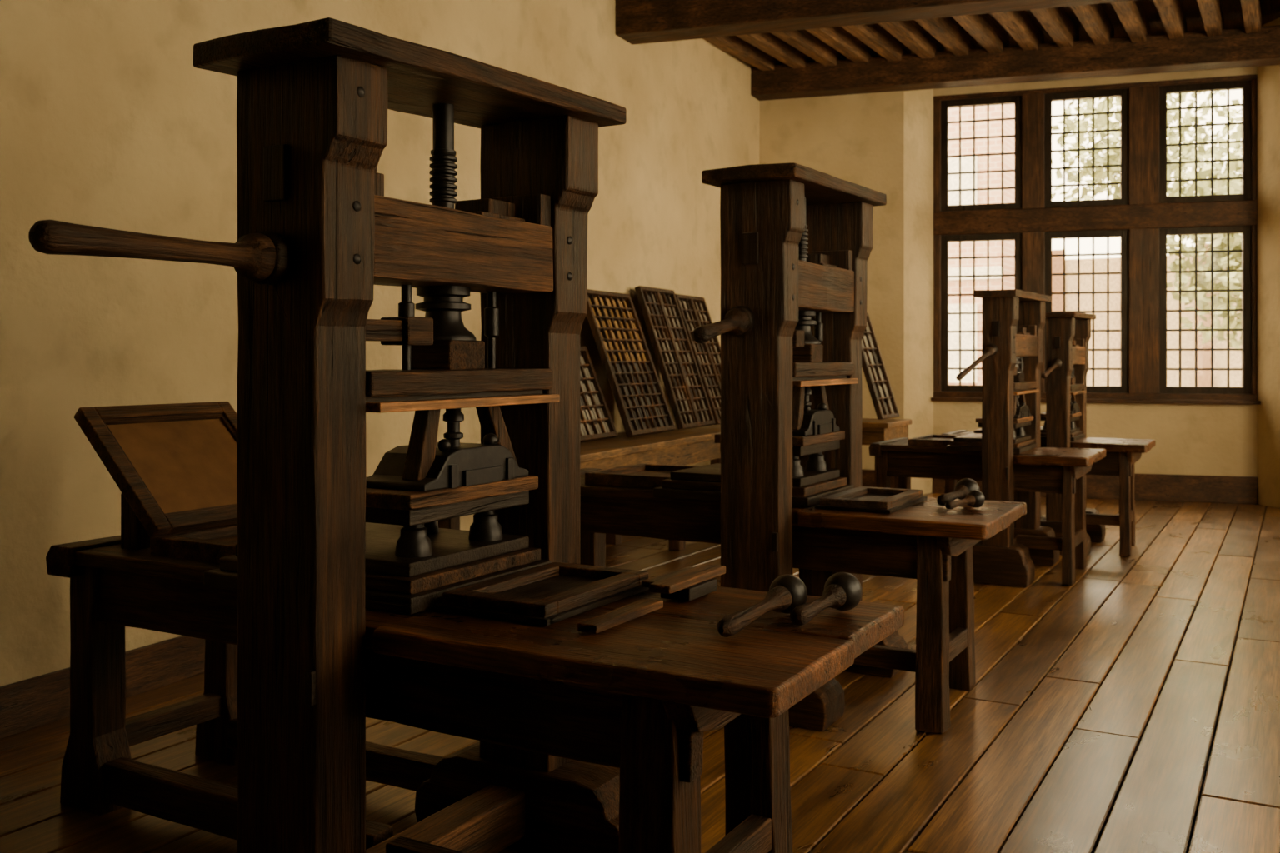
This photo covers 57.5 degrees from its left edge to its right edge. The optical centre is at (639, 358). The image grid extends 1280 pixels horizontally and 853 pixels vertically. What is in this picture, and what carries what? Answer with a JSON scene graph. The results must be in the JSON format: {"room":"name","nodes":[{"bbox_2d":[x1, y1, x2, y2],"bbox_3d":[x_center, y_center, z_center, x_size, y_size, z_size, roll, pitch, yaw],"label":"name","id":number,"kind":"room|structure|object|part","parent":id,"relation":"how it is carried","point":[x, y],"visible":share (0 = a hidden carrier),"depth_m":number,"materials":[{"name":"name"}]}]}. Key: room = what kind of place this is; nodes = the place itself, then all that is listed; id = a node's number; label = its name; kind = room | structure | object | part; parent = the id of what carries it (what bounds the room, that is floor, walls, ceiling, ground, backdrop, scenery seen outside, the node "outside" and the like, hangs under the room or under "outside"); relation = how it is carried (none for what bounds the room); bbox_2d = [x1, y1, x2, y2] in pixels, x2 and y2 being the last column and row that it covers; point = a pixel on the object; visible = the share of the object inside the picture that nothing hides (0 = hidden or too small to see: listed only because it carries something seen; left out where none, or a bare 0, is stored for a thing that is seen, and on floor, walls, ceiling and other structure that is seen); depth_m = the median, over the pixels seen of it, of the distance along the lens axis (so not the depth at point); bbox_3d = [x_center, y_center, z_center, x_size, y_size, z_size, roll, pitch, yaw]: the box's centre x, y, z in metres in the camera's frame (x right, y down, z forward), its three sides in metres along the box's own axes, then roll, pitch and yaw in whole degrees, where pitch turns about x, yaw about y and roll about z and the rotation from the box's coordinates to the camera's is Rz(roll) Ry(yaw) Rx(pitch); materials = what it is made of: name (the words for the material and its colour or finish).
{"room":"print shop","nodes":[
{"label":"print shop","id":0,"kind":"room"},
{"bbox_2d":[0,0,759,686],"bbox_3d":[-1.926,-0.950,6.375,0.349,4.900,15.691,0,0,24],"label":"wall","id":1,"kind":"structure","parent":0,"point":[108,119],"depth_m":5.42,"materials":[{"name":"paint"}]},
{"bbox_2d":[0,535,624,739],"bbox_3d":[-1.843,1.400,6.100,0.030,0.200,15.259,0,0,24],"label":"baseboard","id":2,"kind":"structure","parent":1,"relation":"attached to","point":[31,703],"depth_m":4.87,"materials":[{"name":"brown wood"}]},
{"bbox_2d":[0,493,1279,852],"bbox_3d":[1.853,1.515,6.118,9.200,0.030,23.220,0,0,29],"label":"floor","id":3,"kind":"structure","parent":0,"point":[1132,706],"depth_m":4.60,"materials":[{"name":"brown wood"}]},
{"bbox_2d":[28,17,903,852],"bbox_3d":[-0.846,0.357,3.094,2.755,2.303,1.840,0,0,29],"label":"press","id":4,"kind":"object","parent":3,"relation":"on","point":[312,584],"depth_m":2.91,"materials":[{"name":"brown wood"}]},
{"bbox_3d":[-1.826,1.089,3.923,0.221,0.822,0.134,0,0,29],"label":"leg","id":5,"kind":"part","parent":4,"relation":"part of","materials":[{"name":"brown wood"}]},
{"bbox_3d":[-1.015,-0.235,2.491,0.112,0.112,0.597,0,0,29],"label":"bar handle","id":6,"kind":"part","parent":4,"relation":"part of","materials":[{"name":"brown wood"}]},
{"bbox_3d":[-1.575,0.374,4.114,0.430,0.417,0.630,0,0,29],"label":"tympan frame","id":7,"kind":"part","parent":4,"relation":"part of","materials":[{"name":"brown wood"}]},
{"bbox_3d":[-1.681,1.290,4.168,0.070,0.080,0.500,0,0,29],"label":"rail","id":8,"kind":"part","parent":4,"relation":"part of","materials":[{"name":"brown wood"}]},
{"bbox_2d":[150,524,236,564],"bbox_3d":[-1.151,0.605,3.874,0.620,0.059,0.630,0,0,29],"label":"tray","id":9,"kind":"object","parent":4,"relation":"on","point":[204,543],"depth_m":3.71,"materials":[{"name":"brown wood"}]},
{"bbox_3d":[-1.555,1.090,4.402,0.220,0.822,0.134,0,0,29],"label":"leg","id":10,"kind":"part","parent":4,"relation":"part of","materials":[{"name":"brown wood"}]},
{"bbox_3d":[-1.244,1.397,3.588,1.203,0.129,0.085,0,0,29],"label":"floor rail","id":11,"kind":"part","parent":4,"relation":"part of","materials":[{"name":"brown wood"}]},
{"bbox_3d":[-0.790,0.300,2.808,0.334,2.003,0.175,0,0,29],"label":"post","id":12,"kind":"part","parent":4,"relation":"part of","materials":[{"name":"brown wood"}]},
{"bbox_3d":[-1.041,1.388,4.082,1.073,0.108,0.085,0,0,29],"label":"floor rail","id":13,"kind":"part","parent":4,"relation":"part of","materials":[{"name":"brown wood"}]},
{"bbox_3d":[-0.627,-0.080,3.135,0.044,0.240,0.044,0,0,29],"label":"hose rod","id":14,"kind":"part","parent":4,"relation":"part of","materials":[{"name":"black metal"}]},
{"bbox_3d":[-0.551,-0.742,3.215,0.455,0.104,1.316,0,0,29],"label":"crown","id":15,"kind":"part","parent":4,"relation":"part of","materials":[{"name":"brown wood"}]},
{"bbox_3d":[-0.538,0.240,3.212,0.036,0.036,0.036,0,0,29],"label":"casting knob","id":16,"kind":"part","parent":4,"relation":"part of","materials":[{"name":"black metal"}]},
{"bbox_3d":[-0.555,-0.297,3.228,0.240,0.205,0.796,0,0,29],"label":"head rail","id":17,"kind":"part","parent":4,"relation":"part of","materials":[{"name":"brown wood"}]},
{"bbox_3d":[-0.435,0.240,3.394,0.044,0.044,0.044,0,0,29],"label":"casting knob","id":18,"kind":"part","parent":4,"relation":"part of","materials":[{"name":"black metal"}]},
{"bbox_3d":[-0.440,-0.080,3.466,0.044,0.240,0.044,0,0,29],"label":"hose rod","id":19,"kind":"part","parent":4,"relation":"part of","materials":[{"name":"black metal"}]},
{"bbox_3d":[-0.315,0.282,3.648,0.334,2.039,0.186,0,0,29],"label":"post","id":20,"kind":"part","parent":4,"relation":"part of","materials":[{"name":"brown wood"}]},
{"bbox_2d":[433,562,649,625],"bbox_3d":[-0.242,0.625,3.147,0.350,0.045,0.550,0,0,29],"label":"frame","id":21,"kind":"object","parent":4,"relation":"on","point":[551,593],"visible":0.98,"depth_m":3.06,"materials":[{"name":"brown wood"}]},
{"bbox_3d":[-0.242,0.637,3.147,0.214,0.020,0.414,0,0,29],"label":"panel","id":22,"kind":"part","parent":21,"relation":"part of","materials":[{"name":"black wood"}]},
{"bbox_3d":[-0.044,0.637,2.892,0.055,0.020,0.330,0,0,29],"label":"wooden slat","id":23,"kind":"part","parent":4,"relation":"part of","materials":[{"name":"brown wood"}]},
{"bbox_3d":[0.046,1.106,2.527,0.159,0.804,0.177,0,0,29],"label":"leg","id":24,"kind":"part","parent":4,"relation":"part of","materials":[{"name":"brown wood"}]},
{"bbox_2d":[641,564,725,601],"bbox_3d":[0.117,0.619,3.197,0.125,0.056,0.340,0,0,29],"label":"wooden slat","id":25,"kind":"object","parent":4,"relation":"on","point":[686,583],"visible":1,"depth_m":3.14,"materials":[{"name":"brown wood"}]},
{"bbox_3d":[0.320,1.105,3.166,0.150,0.800,0.168,0,0,29],"label":"leg","id":26,"kind":"part","parent":4,"relation":"part of","materials":[{"name":"brown wood"}]},
{"bbox_2d":[716,574,807,637],"bbox_3d":[0.304,0.598,2.832,0.098,0.098,0.390,0,0,29],"label":"ball","id":27,"kind":"object","parent":4,"relation":"on","point":[787,592],"visible":0.95,"depth_m":2.88,"materials":[{"name":"wood"}]},
{"bbox_3d":[0.277,0.607,2.803,0.061,0.074,0.315,0,0,32],"label":"handle","id":28,"kind":"part","parent":27,"relation":"part of","materials":[{"name":"brown wood"}]},
{"bbox_2d":[790,572,862,625],"bbox_3d":[0.471,0.598,2.909,0.103,0.098,0.290,0,0,29],"label":"ball","id":29,"kind":"object","parent":4,"relation":"on","point":[842,591],"visible":1,"depth_m":2.94,"materials":[{"name":"leather"}]},
{"bbox_3d":[0.441,0.608,2.883,0.061,0.074,0.218,0,0,36],"label":"handle","id":30,"kind":"part","parent":29,"relation":"part of","materials":[{"name":"brown wood"}]},
{"bbox_2d":[438,424,720,550],"bbox_3d":[0.043,1.060,9.282,0.767,0.880,5.086,0,0,24],"label":"stand","id":31,"kind":"object","parent":3,"relation":"on","point":[696,445],"visible":0.27,"depth_m":8.78,"materials":[{"name":"brown wood"}]},
{"bbox_3d":[-1.191,1.160,7.280,0.100,0.680,0.100,0,0,29],"label":"leg","id":32,"kind":"part","parent":31,"relation":"part of","materials":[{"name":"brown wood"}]},
{"bbox_2d":[580,346,617,442],"bbox_3d":[-0.478,0.254,8.442,0.324,0.685,0.848,0,0,24],"label":"case","id":33,"kind":"object","parent":31,"relation":"on","point":[597,423],"visible":0.36,"depth_m":8.66,"materials":[{"name":"brown wood"}]},
{"bbox_3d":[-0.214,1.160,9.428,0.100,0.680,0.100,0,0,29],"label":"leg","id":34,"kind":"part","parent":31,"relation":"part of","materials":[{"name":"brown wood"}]},
{"bbox_2d":[586,289,675,437],"bbox_3d":[-0.091,0.030,9.291,0.484,1.134,0.882,0,0,24],"label":"case","id":35,"kind":"object","parent":31,"relation":"on","point":[642,407],"visible":0.99,"depth_m":9.27,"materials":[{"name":"brown wood"}]},
{"bbox_2d":[635,285,715,429],"bbox_3d":[0.312,-0.009,10.137,0.465,1.212,0.790,0,0,24],"label":"case","id":36,"kind":"object","parent":31,"relation":"on","point":[686,392],"visible":1,"depth_m":10.08,"materials":[{"name":"brown wood"}]},
{"bbox_3d":[0.291,1.160,9.142,0.100,0.680,0.100,0,0,29],"label":"leg","id":37,"kind":"part","parent":31,"relation":"part of","materials":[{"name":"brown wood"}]},
{"bbox_2d":[675,294,720,424],"bbox_3d":[0.639,0.005,10.843,0.536,1.183,0.704,0,0,29],"label":"case","id":38,"kind":"object","parent":31,"relation":"on","point":[694,311],"visible":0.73,"depth_m":10.77,"materials":[{"name":"brown wood"}]},
{"bbox_3d":[0.763,1.160,11.575,0.100,0.680,0.100,0,0,29],"label":"leg","id":39,"kind":"part","parent":31,"relation":"part of","materials":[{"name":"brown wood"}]},
{"bbox_2d":[580,161,1025,734],"bbox_3d":[0.366,0.349,5.307,2.469,2.316,1.605,0,0,29],"label":"press","id":40,"kind":"object","parent":3,"relation":"on","point":[797,239],"visible":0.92,"depth_m":4.92,"materials":[{"name":"brown wood"}]},
{"bbox_3d":[-0.274,1.090,6.461,0.218,0.822,0.126,0,0,29],"label":"leg","id":41,"kind":"part","parent":40,"relation":"part of","materials":[{"name":"brown wood"}]},
{"bbox_2d":[585,463,697,489],"bbox_3d":[0.136,0.604,5.951,0.618,0.060,0.586,0,0,29],"label":"tray","id":42,"kind":"object","parent":40,"relation":"on","point":[642,476],"depth_m":5.81,"materials":[{"name":"brown wood"}]},
{"bbox_3d":[0.315,-0.133,4.686,0.120,0.152,0.470,0,0,29],"label":"bar handle","id":43,"kind":"part","parent":40,"relation":"part of","materials":[{"name":"brown wood"}]},
{"bbox_3d":[0.518,0.281,4.934,0.330,2.039,0.164,0,0,29],"label":"post","id":44,"kind":"part","parent":40,"relation":"part of","materials":[{"name":"brown wood"}]},
{"bbox_3d":[0.733,-0.770,5.318,0.432,0.079,1.224,0,0,29],"label":"crown","id":45,"kind":"part","parent":40,"relation":"part of","materials":[{"name":"brown wood"}]},
{"bbox_3d":[0.759,0.231,5.305,0.037,0.037,0.034,0,0,29],"label":"casting knob","id":46,"kind":"part","parent":40,"relation":"part of","materials":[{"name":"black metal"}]},
{"bbox_3d":[0.847,-0.096,5.543,0.045,0.245,0.041,0,0,29],"label":"hose rod","id":47,"kind":"part","parent":40,"relation":"part of","materials":[{"name":"black metal"}]},
{"bbox_3d":[0.855,0.231,5.475,0.045,0.045,0.041,0,0,29],"label":"casting knob","id":48,"kind":"part","parent":40,"relation":"part of","materials":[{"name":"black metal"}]},
{"bbox_3d":[0.742,-0.319,5.319,0.244,0.208,0.738,0,0,29],"label":"head rail","id":49,"kind":"part","parent":40,"relation":"part of","materials":[{"name":"brown wood"}]},
{"bbox_3d":[0.960,0.274,5.715,0.327,2.055,0.173,0,0,29],"label":"post","id":50,"kind":"part","parent":40,"relation":"part of","materials":[{"name":"brown wood"}]},
{"bbox_2d":[815,486,927,514],"bbox_3d":[1.033,0.625,5.177,0.330,0.045,0.560,0,0,29],"label":"frame","id":51,"kind":"object","parent":40,"relation":"on","point":[865,499],"visible":1,"depth_m":5.03,"materials":[{"name":"brown wood"}]},
{"bbox_3d":[1.033,0.637,5.177,0.194,0.020,0.424,0,0,29],"label":"panel","id":52,"kind":"part","parent":51,"relation":"part of","materials":[{"name":"black wood"}]},
{"bbox_3d":[1.190,1.107,4.731,0.121,0.800,0.164,0,0,29],"label":"leg","id":53,"kind":"part","parent":40,"relation":"part of","materials":[{"name":"brown wood"}]},
{"bbox_2d":[936,478,979,505],"bbox_3d":[1.397,0.593,5.179,0.291,0.108,0.107,0,0,-38],"label":"ball","id":54,"kind":"object","parent":40,"relation":"on","point":[965,486],"visible":0.7,"depth_m":5.17,"materials":[{"name":"wood"}]},
{"bbox_3d":[1.379,0.604,5.137,0.067,0.080,0.211,0,0,42],"label":"handle","id":55,"kind":"part","parent":54,"relation":"part of","materials":[{"name":"brown wood"}]},
{"bbox_3d":[1.458,1.105,5.319,0.113,0.797,0.154,0,0,29],"label":"leg","id":56,"kind":"part","parent":40,"relation":"part of","materials":[{"name":"brown wood"}]},
{"bbox_2d":[945,490,984,509],"bbox_3d":[1.394,0.608,4.989,0.225,0.076,0.076,0,0,-42],"label":"ball","id":57,"kind":"object","parent":40,"relation":"on","point":[975,498],"visible":1,"depth_m":5.00,"materials":[{"name":"leather"}]},
{"bbox_3d":[1.365,0.614,4.978,0.168,0.055,0.047,0,0,-36],"label":"handle","id":58,"kind":"part","parent":57,"relation":"part of","materials":[{"name":"brown wood"}]},
{"bbox_2d":[798,418,912,488],"bbox_3d":[2.093,1.060,11.742,1.080,0.880,0.800,0,0,29],"label":"side table","id":59,"kind":"object","parent":3,"relation":"on","point":[873,430],"visible":0.16,"depth_m":11.25,"materials":[{"name":"brown wood"}]},
{"bbox_3d":[2.328,1.160,11.264,0.100,0.680,0.100,0,0,29],"label":"leg","id":60,"kind":"part","parent":59,"relation":"part of","materials":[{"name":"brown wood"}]},
{"bbox_2d":[861,312,899,419],"bbox_3d":[2.314,0.067,11.588,0.378,1.061,0.550,0,0,29],"label":"case","id":61,"kind":"object","parent":59,"relation":"on","point":[872,365],"visible":0.73,"depth_m":11.61,"materials":[{"name":"brown wood"}]},
{"bbox_3d":[2.624,1.160,11.786,0.100,0.680,0.100,0,0,29],"label":"leg","id":62,"kind":"part","parent":59,"relation":"part of","materials":[{"name":"brown wood"}]},
{"bbox_2d":[868,289,1106,588],"bbox_3d":[2.334,0.521,8.154,1.590,1.969,1.657,0,0,29],"label":"press","id":63,"kind":"object","parent":3,"relation":"on","point":[1009,460],"visible":0.94,"depth_m":7.81,"materials":[{"name":"brown wood"}]},
{"bbox_3d":[1.800,1.091,8.659,0.146,0.821,0.129,0,0,29],"label":"leg","id":64,"kind":"part","parent":63,"relation":"part of","materials":[{"name":"brown wood"}]},
{"bbox_3d":[2.061,1.090,9.118,0.145,0.823,0.128,0,0,29],"label":"leg","id":65,"kind":"part","parent":63,"relation":"part of","materials":[{"name":"brown wood"}]},
{"bbox_2d":[908,434,959,446],"bbox_3d":[2.287,0.615,8.704,0.409,0.046,0.605,0,0,29],"label":"tray","id":66,"kind":"object","parent":63,"relation":"on","point":[932,440],"depth_m":8.51,"materials":[{"name":"brown wood"}]},
{"bbox_3d":[2.184,0.029,7.569,0.067,0.226,0.485,0,0,41],"label":"bar handle","id":67,"kind":"part","parent":63,"relation":"part of","materials":[{"name":"brown wood"}]},
{"bbox_3d":[2.412,0.443,7.807,0.214,1.713,0.168,0,0,29],"label":"post","id":68,"kind":"part","parent":63,"relation":"part of","materials":[{"name":"brown wood"}]},
{"bbox_3d":[2.633,-0.434,8.204,0.280,0.058,1.263,0,0,29],"label":"crown","id":69,"kind":"part","parent":63,"relation":"part of","materials":[{"name":"brown wood"}]},
{"bbox_3d":[2.756,0.081,8.433,0.029,0.187,0.042,0,0,29],"label":"hose rod","id":70,"kind":"part","parent":63,"relation":"part of","materials":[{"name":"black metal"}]},
{"bbox_3d":[2.641,-0.090,8.207,0.160,0.159,0.761,0,0,29],"label":"head rail","id":71,"kind":"part","parent":63,"relation":"part of","materials":[{"name":"brown wood"}]},
{"bbox_3d":[2.867,0.440,8.613,0.213,1.722,0.178,0,0,29],"label":"post","id":72,"kind":"part","parent":63,"relation":"part of","materials":[{"name":"brown wood"}]},
{"bbox_3d":[2.845,1.106,7.744,0.072,0.797,0.166,0,0,29],"label":"leg","id":73,"kind":"part","parent":63,"relation":"part of","materials":[{"name":"brown wood"}]},
{"bbox_3d":[3.144,1.106,8.337,0.066,0.798,0.161,0,0,29],"label":"leg","id":74,"kind":"part","parent":63,"relation":"part of","materials":[{"name":"brown wood"}]},
{"bbox_2d":[940,311,1154,556],"bbox_3d":[3.208,0.572,9.345,1.640,1.869,1.226,0,0,29],"label":"press","id":75,"kind":"object","parent":3,"relation":"on","point":[1067,333],"visible":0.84,"depth_m":8.94,"materials":[{"name":"brown wood"}]},
{"bbox_3d":[2.597,1.091,9.764,0.146,0.823,0.109,0,0,29],"label":"leg","id":76,"kind":"part","parent":75,"relation":"part of","materials":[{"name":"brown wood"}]},
{"bbox_2d":[973,428,982,434],"bbox_3d":[3.061,0.618,9.767,0.409,0.042,0.504,0,0,29],"label":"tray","id":77,"kind":"object","parent":75,"relation":"on","point":[980,431],"depth_m":9.64,"materials":[{"name":"brown wood"}]},
{"bbox_3d":[3.112,0.085,8.837,0.067,0.138,0.226,0,0,42],"label":"bar handle","id":78,"kind":"part","parent":75,"relation":"part of","materials":[{"name":"brown wood"}]},
{"bbox_3d":[3.236,0.491,8.979,0.196,1.619,0.140,0,0,29],"label":"post","id":79,"kind":"part","parent":75,"relation":"part of","materials":[{"name":"brown wood"}]},
{"bbox_3d":[3.424,-0.336,9.310,0.263,0.052,1.056,0,0,29],"label":"crown","id":80,"kind":"part","parent":75,"relation":"part of","materials":[{"name":"brown wood"}]},
{"bbox_3d":[3.426,-0.022,9.312,0.144,0.145,0.635,0,0,29],"label":"head rail","id":81,"kind":"part","parent":75,"relation":"part of","materials":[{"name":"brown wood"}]},
{"bbox_3d":[3.616,0.488,9.650,0.194,1.627,0.150,0,0,29],"label":"post","id":82,"kind":"part","parent":75,"relation":"part of","materials":[{"name":"brown wood"}]},
{"bbox_3d":[3.691,1.105,8.873,0.082,0.802,0.140,0,0,29],"label":"leg","id":83,"kind":"part","parent":75,"relation":"part of","materials":[{"name":"brown wood"}]},
{"bbox_3d":[3.932,1.105,9.373,0.077,0.796,0.135,0,0,29],"label":"leg","id":84,"kind":"part","parent":75,"relation":"part of","materials":[{"name":"brown wood"}]},
{"bbox_2d":[702,0,1279,70],"bbox_3d":[1.373,-3.285,5.271,7.500,0.250,16.927,0,0,29],"label":"ceiling","id":85,"kind":"structure","parent":0,"point":[958,34],"depth_m":11.58,"materials":[{"name":"brown wood"}]},
{"bbox_2d":[615,0,1136,44],"bbox_3d":[3.556,-3.030,8.693,7.994,0.660,0.353,0,0,18],"label":"beam","id":86,"kind":"structure","parent":85,"relation":"attached to","point":[637,22],"depth_m":9.39,"materials":[{"name":"brown wood"}]},
{"bbox_2d":[759,17,1279,508],"bbox_3d":[5.399,-0.950,12.246,8.359,4.900,0.801,0,0,18],"label":"wall","id":87,"kind":"structure","parent":0,"point":[882,142],"depth_m":12.69,"materials":[{"name":"paint"}]},
{"bbox_2d":[861,470,893,488],"bbox_3d":[2.076,1.360,12.891,1.640,0.280,0.030,0,0,18],"label":"baseboard","id":88,"kind":"structure","parent":87,"relation":"attached to","point":[867,476],"depth_m":12.73,"materials":[{"name":"brown wood"}]},
{"bbox_2d":[750,25,1279,100],"bbox_3d":[5.063,-3.060,11.790,8.321,0.320,0.314,0,0,18],"label":"beam","id":89,"kind":"structure","parent":87,"relation":"attached to","point":[1235,48],"depth_m":12.01,"materials":[{"name":"brown wood"}]},
{"bbox_2d":[933,74,1257,400],"bbox_3d":[4.828,-1.240,12.561,3.240,3.360,0.160,0,0,18],"label":"rails","id":90,"kind":"object","parent":87,"relation":"attached to","point":[1242,212],"visible":0.82,"depth_m":12.43,"materials":[{"name":"brown wood"}]},
{"bbox_2d":[933,79,1257,394],"bbox_3d":[4.831,-1.240,12.571,3.240,3.360,0.160,0,0,18],"label":"mullions","id":91,"kind":"object","parent":87,"relation":"attached to","point":[1143,102],"visible":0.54,"depth_m":12.35,"materials":[{"name":"brown wood"}]},
{"bbox_2d":[940,80,1251,394],"bbox_3d":[4.844,-1.250,12.561,3.123,3.264,0.090,0,0,18],"label":"sash","id":92,"kind":"object","parent":91,"relation":"attached to","point":[1246,86],"visible":0.93,"depth_m":12.42,"materials":[{"name":"black wood"}]},
{"bbox_3d":[4.844,-1.250,12.564,2.940,3.140,0.599,0,0,30],"label":"window","id":93,"kind":"structure","parent":92,"relation":"attached to","visible":0},
{"bbox_2d":[948,89,1242,386],"bbox_3d":[4.844,-1.250,12.564,2.999,3.140,0.015,0,0,18],"label":"strips","id":94,"kind":"object","parent":93,"relation":"attached to","point":[1180,108],"visible":0.88,"depth_m":12.50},
{"bbox_2d":[933,473,1258,504],"bbox_3d":[4.802,1.360,12.480,3.240,0.280,0.030,0,0,18],"label":"baseboard","id":95,"kind":"structure","parent":87,"relation":"attached to","point":[1165,487],"depth_m":12.19,"materials":[{"name":"brown wood"}]},
{"bbox_2d":[930,397,1260,404],"bbox_3d":[4.799,0.455,12.471,3.280,0.040,0.090,0,0,18],"label":"sill","id":96,"kind":"structure","parent":87,"relation":"attached to","point":[941,399],"depth_m":12.26,"materials":[{"name":"brown wood"}]},
{"label":"outside","id":97,"kind":"structure","parent":0,"visible":0},
{"label":"ground","id":98,"kind":"structure","parent":97,"visible":0},
{"bbox_2d":[948,104,1014,384],"bbox_3d":[3.085,-3.100,26.979,10.800,9.800,2.000,0,0,29],"label":"facade","id":99,"kind":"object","parent":98,"relation":"on","point":[995,112],"visible":0.02,"depth_m":23.72,"materials":[{"name":"brick"}]},
{"bbox_2d":[948,156,977,383],"bbox_3d":[3.015,-1.800,25.840,8.800,4.600,0.090,0,0,30],"label":"windows","id":100,"kind":"structure","parent":99,"relation":"in","point":[967,162],"depth_m":23.77,"materials":[{"name":"clear glass"}]},
{"bbox_2d":[948,265,1001,280],"bbox_3d":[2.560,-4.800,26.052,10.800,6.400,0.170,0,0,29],"label":"string course","id":101,"kind":"object","parent":99,"relation":"attached to","point":[996,270],"visible":0.02,"depth_m":23.62,"materials":[{"name":"paint"}]},
{"bbox_2d":[1051,90,1240,200],"bbox_3d":[9.160,-1.950,21.464,3.286,7.499,3.144,0,0,8],"label":"tree","id":102,"kind":"object","parent":98,"relation":"on","point":[1100,121],"visible":0.29,"depth_m":21.19,"materials":[{"name":"green plant"}]},
{"bbox_2d":[1065,255,1241,386],"bbox_3d":[15.049,-0.150,21.674,15.150,3.900,0.450,0,0,29],"label":"wall","id":103,"kind":"structure","parent":98,"relation":"on","point":[1100,264],"depth_m":24.32,"materials":[{"name":"stone"}]},
{"bbox_2d":[1051,243,1210,386],"bbox_3d":[11.954,-0.250,23.109,7.250,4.100,0.200,0,0,29],"label":"pilasters","id":104,"kind":"object","parent":103,"relation":"attached to","point":[1203,357],"visible":0.13,"depth_m":23.42,"materials":[{"name":"brick"}]},
{"bbox_2d":[1166,108,1241,354],"bbox_3d":[10.407,-1.317,18.839,4.131,6.233,4.092,0,0,-43],"label":"tree","id":105,"kind":"object","parent":98,"relation":"on","point":[1235,186],"visible":0.33,"depth_m":18.94,"materials":[{"name":"green plant"}]}
]}

